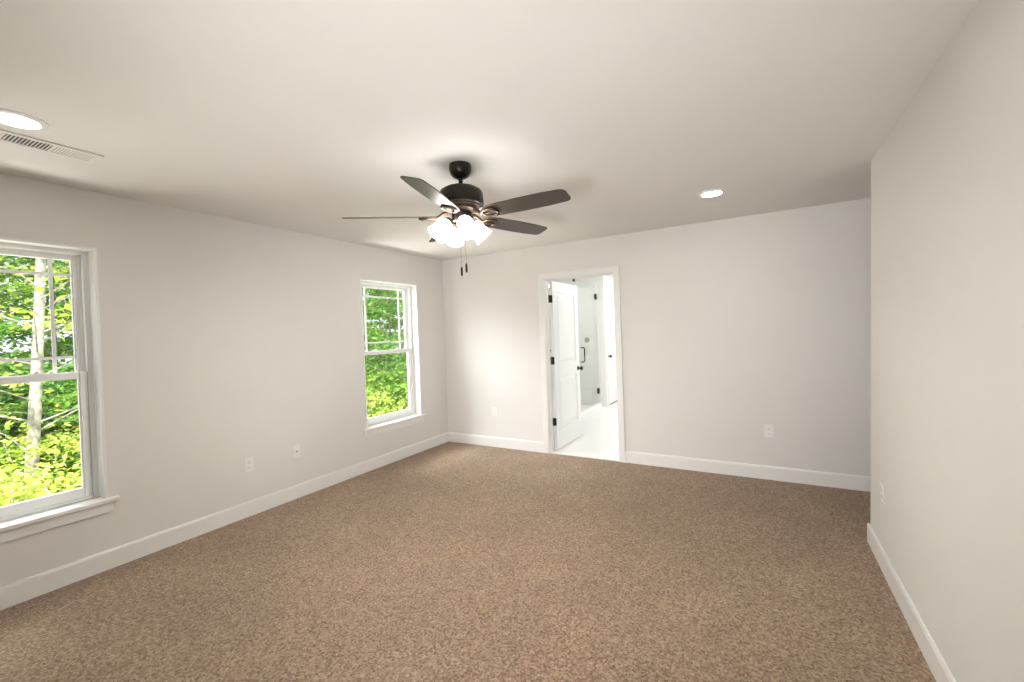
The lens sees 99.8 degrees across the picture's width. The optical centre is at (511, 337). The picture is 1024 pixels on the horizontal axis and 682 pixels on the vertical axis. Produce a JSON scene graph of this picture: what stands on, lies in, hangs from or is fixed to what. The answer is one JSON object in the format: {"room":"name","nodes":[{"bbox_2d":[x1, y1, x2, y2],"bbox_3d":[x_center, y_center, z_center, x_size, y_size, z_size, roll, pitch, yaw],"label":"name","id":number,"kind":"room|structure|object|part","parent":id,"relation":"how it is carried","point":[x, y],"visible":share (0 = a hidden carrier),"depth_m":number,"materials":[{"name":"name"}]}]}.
{"room":"empty bedroom","nodes":[
{"label":"empty bedroom","id":0,"kind":"room"},
{"bbox_2d":[0,173,447,586],"bbox_3d":[-2.562,0.271,3.112,0.170,2.440,6.585,-2,1,30],"label":"wall","id":1,"kind":"structure","parent":0,"point":[225,342],"depth_m":3.35,"materials":[{"name":"beige paint"}]},
{"bbox_2d":[0,237,119,543],"bbox_3d":[-2.924,0.289,2.444,0.203,1.711,0.975,-2,1,30],"label":"window","id":2,"kind":"structure","parent":1,"relation":"in","point":[86,374],"depth_m":2.77,"materials":[{"name":"white paint"}]},
{"bbox_2d":[0,259,74,372],"bbox_3d":[-3.008,-0.127,2.478,0.008,0.718,0.707,-2,1,30],"label":"grille","id":3,"kind":"object","parent":2,"relation":"attached to","point":[50,274],"depth_m":2.70,"materials":[{"name":"white plastic"}]},
{"bbox_3d":[-3.008,-0.124,2.478,0.030,0.792,0.781,-2,1,30],"label":"sash","id":4,"kind":"part","parent":2,"relation":"part of","materials":[{"name":"white plastic"}]},
{"bbox_3d":[-2.948,0.631,2.468,0.030,0.806,0.781,-2,1,30],"label":"sash","id":5,"kind":"part","parent":2,"relation":"part of","materials":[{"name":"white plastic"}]},
{"bbox_3d":[-2.861,1.064,2.432,0.121,0.026,0.975,-2,1,30],"label":"sill","id":6,"kind":"part","parent":2,"relation":"part of","materials":[{"name":"white paint"}]},
{"bbox_2d":[0,432,448,610],"bbox_3d":[-2.427,1.425,3.103,0.014,0.124,6.300,-2,1,30],"label":"baseboard","id":7,"kind":"structure","parent":1,"relation":"attached to","point":[17,592],"depth_m":3.12,"materials":[{"name":"white paint"}]},
{"bbox_2d":[244,457,253,472],"bbox_3d":[-2.174,1.052,3.565,0.009,0.116,0.072,-2,1,30],"label":"wall outlet","id":8,"kind":"object","parent":1,"relation":"attached to","point":[248,463],"visible":1,"depth_m":3.56,"materials":[{"name":"white plastic"}]},
{"bbox_2d":[292,444,299,457],"bbox_3d":[-1.961,1.032,3.926,0.018,0.116,0.072,-2,1,30],"label":"cable plate","id":9,"kind":"object","parent":1,"relation":"attached to","point":[295,448],"visible":1,"depth_m":3.93,"materials":[{"name":"white plastic"}]},
{"bbox_2d":[360,278,425,437],"bbox_3d":[-1.432,0.205,5.033,0.203,1.711,0.975,-2,1,30],"label":"window","id":10,"kind":"structure","parent":1,"relation":"in","point":[398,419],"depth_m":5.29,"materials":[{"name":"white paint"}]},
{"bbox_2d":[362,288,404,350],"bbox_3d":[-1.516,-0.211,5.068,0.008,0.718,0.707,-2,1,30],"label":"grille","id":11,"kind":"object","parent":10,"relation":"attached to","point":[395,289],"depth_m":5.19,"materials":[{"name":"white plastic"}]},
{"bbox_3d":[-1.516,-0.208,5.068,0.030,0.792,0.781,-2,1,30],"label":"sash","id":12,"kind":"part","parent":10,"relation":"part of","materials":[{"name":"white plastic"}]},
{"bbox_3d":[-1.456,0.548,5.058,0.030,0.806,0.781,-2,1,30],"label":"sash","id":13,"kind":"part","parent":10,"relation":"part of","materials":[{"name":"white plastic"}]},
{"bbox_3d":[-1.369,0.980,5.022,0.121,0.026,0.975,-2,1,30],"label":"sill","id":14,"kind":"part","parent":10,"relation":"part of","materials":[{"name":"white paint"}]},
{"bbox_2d":[0,402,935,681],"bbox_3d":[1.232,1.471,3.900,5.890,0.250,11.670,-2,1,30],"label":"floor","id":15,"kind":"structure","parent":0,"point":[449,561],"depth_m":2.42,"materials":[{"name":"brown carpet"}]},
{"bbox_2d":[553,279,601,430],"bbox_3d":[0.530,0.186,7.166,1.132,2.297,2.556,-2,1,30],"label":"shower enclosure","id":16,"kind":"object","parent":15,"relation":"on","point":[585,409],"visible":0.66,"depth_m":8.00,"materials":[{"name":"white tile"}]},
{"bbox_2d":[553,402,601,430],"bbox_3d":[0.558,1.296,7.186,1.103,0.077,2.556,-2,1,30],"label":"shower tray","id":17,"kind":"object","parent":16,"relation":"on","point":[585,409],"depth_m":7.65,"materials":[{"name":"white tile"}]},
{"bbox_2d":[0,0,978,259],"bbox_3d":[1.118,-1.241,3.860,6.670,0.300,12.500,-2,1,30],"label":"ceiling","id":18,"kind":"structure","parent":0,"point":[302,116],"depth_m":1.86,"materials":[{"name":"paint"}]},
{"bbox_2d":[0,109,48,130],"bbox_3d":[-2.155,-0.945,1.877,0.192,0.010,0.192,-2,1,30],"label":"recessed light","id":19,"kind":"object","parent":18,"relation":"in","point":[11,118],"visible":1,"depth_m":1.88,"materials":[{"name":"white paint"}]},
{"bbox_2d":[0,129,103,163],"bbox_3d":[-2.297,-0.944,2.142,0.152,0.008,0.368,-2,1,30],"label":"ceiling vent","id":20,"kind":"object","parent":18,"relation":"in","point":[5,136],"visible":1,"depth_m":2.13,"materials":[{"name":"white plastic"}]},
{"bbox_2d":[342,161,570,275],"bbox_3d":[-0.254,-0.697,2.531,1.264,0.658,1.317,-2,1,30],"label":"ceiling fan","id":21,"kind":"object","parent":18,"relation":"hanging from","point":[460,200],"visible":1,"depth_m":2.47,"materials":[{"name":"brown metal"}]},
{"bbox_3d":[-0.712,-0.703,2.523,0.533,0.006,0.134,-2,15,-5],"label":"blade","id":22,"kind":"part","parent":21,"relation":"part of","materials":[{"name":"brown wood"}]},
{"bbox_3d":[-0.391,-0.710,2.153,0.134,0.006,0.533,12,4,12],"label":"blade","id":23,"kind":"part","parent":21,"relation":"part of","materials":[{"name":"brown wood"}]},
{"bbox_3d":[-0.418,-0.625,2.512,0.141,0.141,0.120,-2,1,-23],"label":"lamp shade","id":24,"kind":"part","parent":21,"relation":"part of","materials":[{"name":"white glass"}]},
{"bbox_3d":[-0.353,-0.629,2.672,0.120,0.141,0.141,-2,1,-23],"label":"lamp shade","id":25,"kind":"part","parent":21,"relation":"part of","materials":[{"name":"white glass"}]},
{"bbox_3d":[-0.266,-0.648,2.464,0.054,0.076,0.076,-2,1,-23],"label":"bulb","id":26,"kind":"part","parent":21,"relation":"part of","materials":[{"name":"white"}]},
{"bbox_3d":[-0.258,-0.630,2.448,0.120,0.141,0.141,-2,1,-23],"label":"lamp shade","id":27,"kind":"part","parent":21,"relation":"part of","materials":[{"name":"white glass"}]},
{"bbox_3d":[-0.194,-0.634,2.607,0.141,0.141,0.120,-2,1,-23],"label":"lamp shade","id":28,"kind":"part","parent":21,"relation":"part of","materials":[{"name":"white glass"}]},
{"bbox_3d":[0.017,-0.733,2.832,0.533,0.006,0.134,-3,-13,-41],"label":"blade","id":29,"kind":"part","parent":21,"relation":"part of","materials":[{"name":"brown wood"}]},
{"bbox_3d":[0.060,-0.728,2.345,0.533,0.006,0.134,-2,-13,31],"label":"blade","id":30,"kind":"part","parent":21,"relation":"part of","materials":[{"name":"brown wood"}]},
{"bbox_2d":[698,189,725,197],"bbox_3d":[1.517,-1.093,3.273,0.192,0.010,0.192,-2,1,30],"label":"recessed light","id":31,"kind":"object","parent":18,"relation":"in","point":[713,192],"visible":1,"depth_m":3.27,"materials":[{"name":"white paint"}]},
{"bbox_2d":[548,276,613,406],"bbox_3d":[1.676,0.049,9.088,1.205,2.440,1.920,-2,1,30],"label":"wall","id":32,"kind":"structure","parent":0,"point":[586,316],"depth_m":8.10,"materials":[{"name":"white paint"}]},
{"bbox_2d":[605,294,616,405],"bbox_3d":[1.976,0.222,8.382,0.102,2.090,0.882,-2,1,30],"label":"door","id":33,"kind":"structure","parent":32,"relation":"in","point":[609,303],"depth_m":8.26,"materials":[{"name":"white paint"}]},
{"bbox_2d":[442,198,870,476],"bbox_3d":[1.551,0.107,4.471,5.600,2.440,0.115,-2,1,30],"label":"wall","id":34,"kind":"structure","parent":0,"point":[732,328],"depth_m":4.17,"materials":[{"name":"beige paint"}]},
{"bbox_2d":[492,407,496,415],"bbox_3d":[-0.226,0.933,5.450,0.072,0.116,0.009,-2,1,30],"label":"wall outlet","id":35,"kind":"object","parent":34,"relation":"attached to","point":[494,409],"visible":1,"depth_m":5.44,"materials":[{"name":"white plastic"}]},
{"bbox_2d":[448,432,543,452],"bbox_3d":[-0.235,1.319,5.465,1.426,0.124,0.014,-2,1,30],"label":"baseboard","id":36,"kind":"structure","parent":34,"relation":"attached to","point":[535,446],"depth_m":5.43,"materials":[{"name":"white paint"}]},
{"bbox_2d":[548,281,582,449],"bbox_3d":[0.691,0.323,5.501,0.173,2.022,0.844,-2,1,30],"label":"door","id":37,"kind":"structure","parent":34,"relation":"in","point":[562,298],"depth_m":5.44,"materials":[{"name":"white paint"}]},
{"bbox_2d":[538,265,625,462],"bbox_3d":[0.797,0.294,4.912,0.966,2.114,0.157,-2,1,30],"label":"door frame","id":38,"kind":"structure","parent":34,"relation":"attached to","point":[543,285],"depth_m":4.99,"materials":[{"name":"white paint"}]},
{"bbox_2d":[625,451,870,491],"bbox_3d":[2.602,1.236,3.828,3.194,0.124,0.014,-2,1,30],"label":"baseboard","id":39,"kind":"structure","parent":34,"relation":"attached to","point":[819,478],"depth_m":4.01,"materials":[{"name":"white paint"}]},
{"bbox_2d":[764,425,773,437],"bbox_3d":[2.359,0.858,3.958,0.072,0.116,0.009,-2,1,30],"label":"wall outlet","id":40,"kind":"object","parent":34,"relation":"attached to","point":[768,429],"visible":1,"depth_m":3.96,"materials":[{"name":"white plastic"}]},
{"bbox_2d":[871,0,1023,681],"bbox_3d":[1.555,0.157,0.151,1.379,2.440,5.233,-2,1,30],"label":"wall","id":41,"kind":"structure","parent":0,"point":[947,180],"depth_m":1.54,"materials":[{"name":"beige paint"}]},
{"bbox_2d":[880,481,884,504],"bbox_3d":[2.130,0.893,2.480,0.009,0.116,0.072,-2,1,30],"label":"wall outlet","id":42,"kind":"object","parent":41,"relation":"attached to","point":[882,485],"visible":1,"depth_m":2.47,"materials":[{"name":"white plastic"}]},
{"bbox_2d":[867,523,955,681],"bbox_3d":[0.997,1.332,0.518,0.014,0.124,5.247,-2,1,30],"label":"baseboard","id":43,"kind":"structure","parent":41,"relation":"attached to","point":[938,666],"depth_m":1.97,"materials":[{"name":"white paint"}]},
{"label":"outside","id":44,"kind":"structure","parent":0,"visible":0},
{"bbox_3d":[-21.062,3.223,31.971,60.000,2.890,75.000,-2,1,30],"label":"ground","id":45,"kind":"structure","parent":44,"visible":0},
{"bbox_2d":[0,242,69,367],"bbox_3d":[-17.337,-1.844,13.527,5.676,11.798,5.113,-2,1,2],"label":"tree","id":46,"kind":"object","parent":45,"relation":"on","point":[29,290],"visible":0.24,"depth_m":13.96,"materials":[{"name":"green plant"}]},
{"bbox_2d":[0,244,72,384],"bbox_3d":[-16.149,-1.516,16.167,5.512,10.974,5.225,-2,1,5],"label":"tree","id":47,"kind":"object","parent":45,"relation":"on","point":[26,307],"visible":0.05,"depth_m":15.14,"materials":[{"name":"green plant"}]},
{"bbox_2d":[0,258,72,369],"bbox_3d":[-22.179,-2.615,17.831,6.540,13.088,6.202,-3,1,-34],"label":"tree","id":48,"kind":"object","parent":45,"relation":"on","point":[2,303],"visible":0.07,"depth_m":17.99,"materials":[{"name":"green plant"}]},
{"bbox_2d":[0,255,73,373],"bbox_3d":[-21.922,-1.563,19.898,6.486,10.838,6.046,-2,1,-6],"label":"tree","id":49,"kind":"object","parent":45,"relation":"on","point":[6,308],"visible":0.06,"depth_m":19.43,"materials":[{"name":"green plant"}]},
{"bbox_2d":[0,243,76,395],"bbox_3d":[-12.685,-0.415,11.928,4.817,8.992,5.005,-2,1,6],"label":"tree","id":50,"kind":"object","parent":45,"relation":"on","point":[66,348],"visible":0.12,"depth_m":11.60,"materials":[{"name":"green plant"}]},
{"bbox_2d":[0,365,77,464],"bbox_3d":[-11.795,2.378,9.892,3.839,3.408,4.497,-2,1,30],"label":"shrub","id":51,"kind":"object","parent":45,"relation":"on","point":[50,384],"visible":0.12,"depth_m":9.79,"materials":[{"name":"green plant"}]},
{"bbox_2d":[0,435,77,505],"bbox_3d":[-5.949,2.655,4.603,2.064,3.067,2.492,-3,1,-44],"label":"shrub","id":52,"kind":"object","parent":45,"relation":"on","point":[61,477],"visible":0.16,"depth_m":4.88,"materials":[{"name":"green plant"}]},
{"bbox_2d":[0,359,77,438],"bbox_3d":[-12.143,2.257,10.585,3.698,3.638,4.017,-2,1,8],"label":"shrub","id":53,"kind":"object","parent":45,"relation":"on","point":[49,363],"visible":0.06,"depth_m":11.18,"materials":[{"name":"green plant"}]},
{"bbox_2d":[0,386,77,491],"bbox_3d":[-11.194,2.617,10.458,4.025,2.922,3.610,-2,1,39],"label":"shrub","id":54,"kind":"object","parent":45,"relation":"on","point":[52,392],"visible":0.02,"depth_m":10.03,"materials":[{"name":"green plant"}]},
{"bbox_2d":[0,371,77,439],"bbox_3d":[-12.420,2.369,9.195,3.664,3.516,3.784,-2,1,14],"label":"shrub","id":55,"kind":"object","parent":45,"relation":"on","point":[2,374],"visible":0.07,"depth_m":9.80,"materials":[{"name":"green plant"}]},
{"bbox_2d":[0,246,78,500],"bbox_3d":[-6.638,-0.662,6.058,4.687,9.711,3.920,-2,1,9],"label":"tree","id":56,"kind":"object","parent":45,"relation":"on","point":[34,420],"visible":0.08,"depth_m":6.05,"materials":[{"name":"green plant"}]},
{"bbox_2d":[0,320,78,492],"bbox_3d":[-10.012,-0.008,7.026,3.878,8.418,3.783,-2,1,7],"label":"tree","id":57,"kind":"object","parent":45,"relation":"on","point":[7,367],"visible":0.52,"depth_m":8.05,"materials":[{"name":"green plant"}]},
{"bbox_2d":[0,410,79,475],"bbox_3d":[-9.926,2.603,10.782,3.812,2.916,4.270,-2,1,-20],"label":"shrub","id":58,"kind":"object","parent":45,"relation":"on","point":[48,431],"visible":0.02,"depth_m":9.38,"materials":[{"name":"green plant"}]},
{"bbox_2d":[0,389,80,500],"bbox_3d":[-10.448,2.618,7.977,4.180,3.067,3.836,-2,1,-20],"label":"shrub","id":59,"kind":"object","parent":45,"relation":"on","point":[24,404],"visible":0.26,"depth_m":8.69,"materials":[{"name":"green plant"}]},
{"bbox_2d":[0,447,81,506],"bbox_3d":[-4.864,2.584,4.200,2.553,3.187,1.862,-2,1,-1],"label":"shrub","id":60,"kind":"object","parent":45,"relation":"on","point":[13,484],"visible":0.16,"depth_m":4.19,"materials":[{"name":"green plant"}]},
{"bbox_3d":[-4.888,2.717,4.178,1.654,2.924,1.003,-2,1,-1],"label":"stem","id":61,"kind":"part","parent":60,"relation":"part of","materials":[{"name":"plant"}]},
{"bbox_2d":[0,383,81,503],"bbox_3d":[-10.124,2.501,9.084,3.972,3.213,3.682,-2,1,-17],"label":"shrub","id":62,"kind":"object","parent":45,"relation":"on","point":[25,416],"visible":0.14,"depth_m":8.96,"materials":[{"name":"green plant"}]},
{"bbox_2d":[0,426,81,503],"bbox_3d":[-5.253,2.608,5.138,2.029,3.105,2.644,-3,1,-39],"label":"shrub","id":63,"kind":"object","parent":45,"relation":"on","point":[76,444],"visible":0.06,"depth_m":5.21,"materials":[{"name":"green plant"}]},
{"bbox_3d":[-5.233,2.685,5.114,1.182,2.950,1.786,-3,1,-35],"label":"stem","id":64,"kind":"part","parent":63,"relation":"part of","materials":[{"name":"plant"}]},
{"bbox_2d":[1,417,81,499],"bbox_3d":[-5.449,2.591,6.312,2.268,3.077,2.448,-2,1,-30],"label":"shrub","id":65,"kind":"object","parent":45,"relation":"on","point":[59,434],"visible":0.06,"depth_m":5.63,"materials":[{"name":"green plant"}]},
{"bbox_2d":[3,388,80,479],"bbox_3d":[-10.327,2.525,10.587,4.095,3.076,3.770,-2,1,30],"label":"shrub","id":66,"kind":"object","parent":45,"relation":"on","point":[69,408],"visible":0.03,"depth_m":9.70,"materials":[{"name":"green plant"}]},
{"bbox_2d":[17,411,79,440],"bbox_3d":[-7.729,-0.269,9.650,4.640,8.753,4.216,-2,1,30],"label":"tree","id":67,"kind":"object","parent":45,"relation":"on","point":[53,424],"visible":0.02,"depth_m":8.57,"materials":[{"name":"green plant"}]},
{"bbox_2d":[362,288,395,351],"bbox_3d":[-7.500,-0.625,18.642,4.746,8.991,5.187,-2,1,-33],"label":"tree","id":68,"kind":"object","parent":45,"relation":"on","point":[376,291],"visible":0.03,"depth_m":18.49,"materials":[{"name":"green plant"}]},
{"bbox_2d":[364,297,397,348],"bbox_3d":[-10.018,-2.028,26.421,5.588,11.339,5.297,-2,1,-28],"label":"tree","id":69,"kind":"object","parent":45,"relation":"on","point":[369,297],"visible":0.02,"depth_m":26.74,"materials":[{"name":"green plant"}]},
{"bbox_2d":[365,365,397,406],"bbox_3d":[-4.898,2.428,13.160,3.132,3.061,3.622,-1,1,42],"label":"shrub","id":70,"kind":"object","parent":45,"relation":"on","point":[369,370],"visible":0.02,"depth_m":13.39,"materials":[{"name":"green plant"}]},
{"bbox_2d":[362,288,400,337],"bbox_3d":[-9.926,-2.538,24.179,5.317,12.502,5.633,-2,1,30],"label":"tree","id":71,"kind":"object","parent":45,"relation":"on","point":[369,288],"visible":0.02,"depth_m":24.87,"materials":[{"name":"green plant"}]},
{"bbox_2d":[363,288,403,413],"bbox_3d":[-5.309,0.137,14.007,3.850,7.667,4.366,-2,1,37],"label":"tree","id":72,"kind":"object","parent":45,"relation":"on","point":[375,315],"visible":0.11,"depth_m":13.75,"materials":[{"name":"green plant"}]},
{"bbox_2d":[363,291,403,349],"bbox_3d":[-5.041,-0.650,18.047,4.574,9.030,4.436,-3,1,-43],"label":"tree","id":73,"kind":"object","parent":45,"relation":"on","point":[369,299],"visible":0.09,"depth_m":18.26,"materials":[{"name":"green plant"}]},
{"bbox_2d":[365,346,401,391],"bbox_3d":[-5.169,2.092,16.039,3.640,3.546,4.505,-2,1,3],"label":"shrub","id":74,"kind":"object","parent":45,"relation":"on","point":[369,358],"visible":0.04,"depth_m":15.65,"materials":[{"name":"green plant"}]},
{"bbox_2d":[363,283,404,355],"bbox_3d":[-6.046,-0.920,21.264,4.364,9.386,5.364,-2,1,27],"label":"tree","id":75,"kind":"object","parent":45,"relation":"on","point":[379,293],"visible":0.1,"depth_m":21.32,"materials":[{"name":"green plant"}]},
{"bbox_2d":[364,288,403,348],"bbox_3d":[-11.502,-3.200,36.754,6.273,13.034,5.572,-2,1,30],"label":"tree","id":76,"kind":"object","parent":45,"relation":"on","point":[386,322],"visible":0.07,"depth_m":36.99,"materials":[{"name":"green plant"}]},
{"bbox_2d":[363,290,404,348],"bbox_3d":[-7.413,-2.577,29.784,6.050,12.210,5.013,-2,1,30],"label":"tree","id":77,"kind":"object","parent":45,"relation":"on","point":[395,300],"visible":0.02,"depth_m":30.34,"materials":[{"name":"green plant"}]},
{"bbox_2d":[366,387,402,417],"bbox_3d":[-3.369,2.564,9.785,2.330,2.902,2.335,-3,1,-36],"label":"shrub","id":78,"kind":"object","parent":45,"relation":"on","point":[371,394],"visible":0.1,"depth_m":9.59,"materials":[{"name":"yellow plant"}]},
{"bbox_2d":[365,346,404,404],"bbox_3d":[-4.398,2.050,15.432,3.678,3.652,4.254,-2,1,39],"label":"shrub","id":79,"kind":"object","parent":45,"relation":"on","point":[377,360],"visible":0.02,"depth_m":14.73,"materials":[{"name":"green plant"}]},
{"bbox_2d":[365,353,404,370],"bbox_3d":[-5.233,2.119,16.757,3.719,3.483,3.925,-2,1,-8],"label":"shrub","id":80,"kind":"object","parent":45,"relation":"on","point":[393,353],"visible":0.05,"depth_m":15.69,"materials":[{"name":"green plant"}]},
{"bbox_2d":[363,290,408,404],"bbox_3d":[-3.249,0.369,12.809,3.284,7.242,3.570,-2,1,30],"label":"tree","id":81,"kind":"object","parent":45,"relation":"on","point":[404,360],"visible":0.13,"depth_m":12.45,"materials":[{"name":"green plant"}]},
{"bbox_2d":[367,352,404,372],"bbox_3d":[-4.755,2.124,15.979,3.986,3.511,3.023,-2,1,-17],"label":"shrub","id":82,"kind":"object","parent":45,"relation":"on","point":[404,352],"visible":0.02,"depth_m":15.84,"materials":[{"name":"green plant"}]},
{"bbox_2d":[366,365,408,410],"bbox_3d":[-3.177,2.336,13.608,3.812,3.176,4.396,-2,1,-20],"label":"shrub","id":83,"kind":"object","parent":45,"relation":"on","point":[393,378],"visible":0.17,"depth_m":12.49,"materials":[{"name":"green plant"}]},
{"bbox_2d":[366,379,408,416],"bbox_3d":[-4.174,2.554,11.850,3.807,2.844,3.542,-2,1,4],"label":"shrub","id":84,"kind":"object","parent":45,"relation":"on","point":[405,387],"visible":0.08,"depth_m":11.60,"materials":[{"name":"green plant"}]},
{"bbox_2d":[371,366,407,411],"bbox_3d":[-3.765,2.357,14.261,4.093,3.120,3.593,-2,1,38],"label":"shrub","id":85,"kind":"object","parent":45,"relation":"on","point":[397,366],"visible":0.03,"depth_m":13.05,"materials":[{"name":"green plant"}]},
{"bbox_2d":[381,296,401,342],"bbox_3d":[-9.398,-3.565,40.137,5.789,13.499,5.859,-2,1,-24],"label":"tree","id":86,"kind":"object","parent":45,"relation":"on","point":[385,326],"visible":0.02,"depth_m":38.53,"materials":[{"name":"green plant"}]},
{"bbox_2d":[380,300,403,348],"bbox_3d":[-4.724,-1.276,23.553,5.087,9.953,4.867,-2,1,-22],"label":"tree","id":87,"kind":"object","parent":45,"relation":"on","point":[402,300],"visible":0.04,"depth_m":23.15,"materials":[{"name":"green plant"}]},
{"bbox_2d":[379,392,408,413],"bbox_3d":[-2.275,2.684,10.729,2.237,2.609,2.474,-3,1,-38],"label":"shrub","id":88,"kind":"object","parent":45,"relation":"on","point":[402,402],"visible":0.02,"depth_m":10.73,"materials":[{"name":"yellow plant"}]}
]}

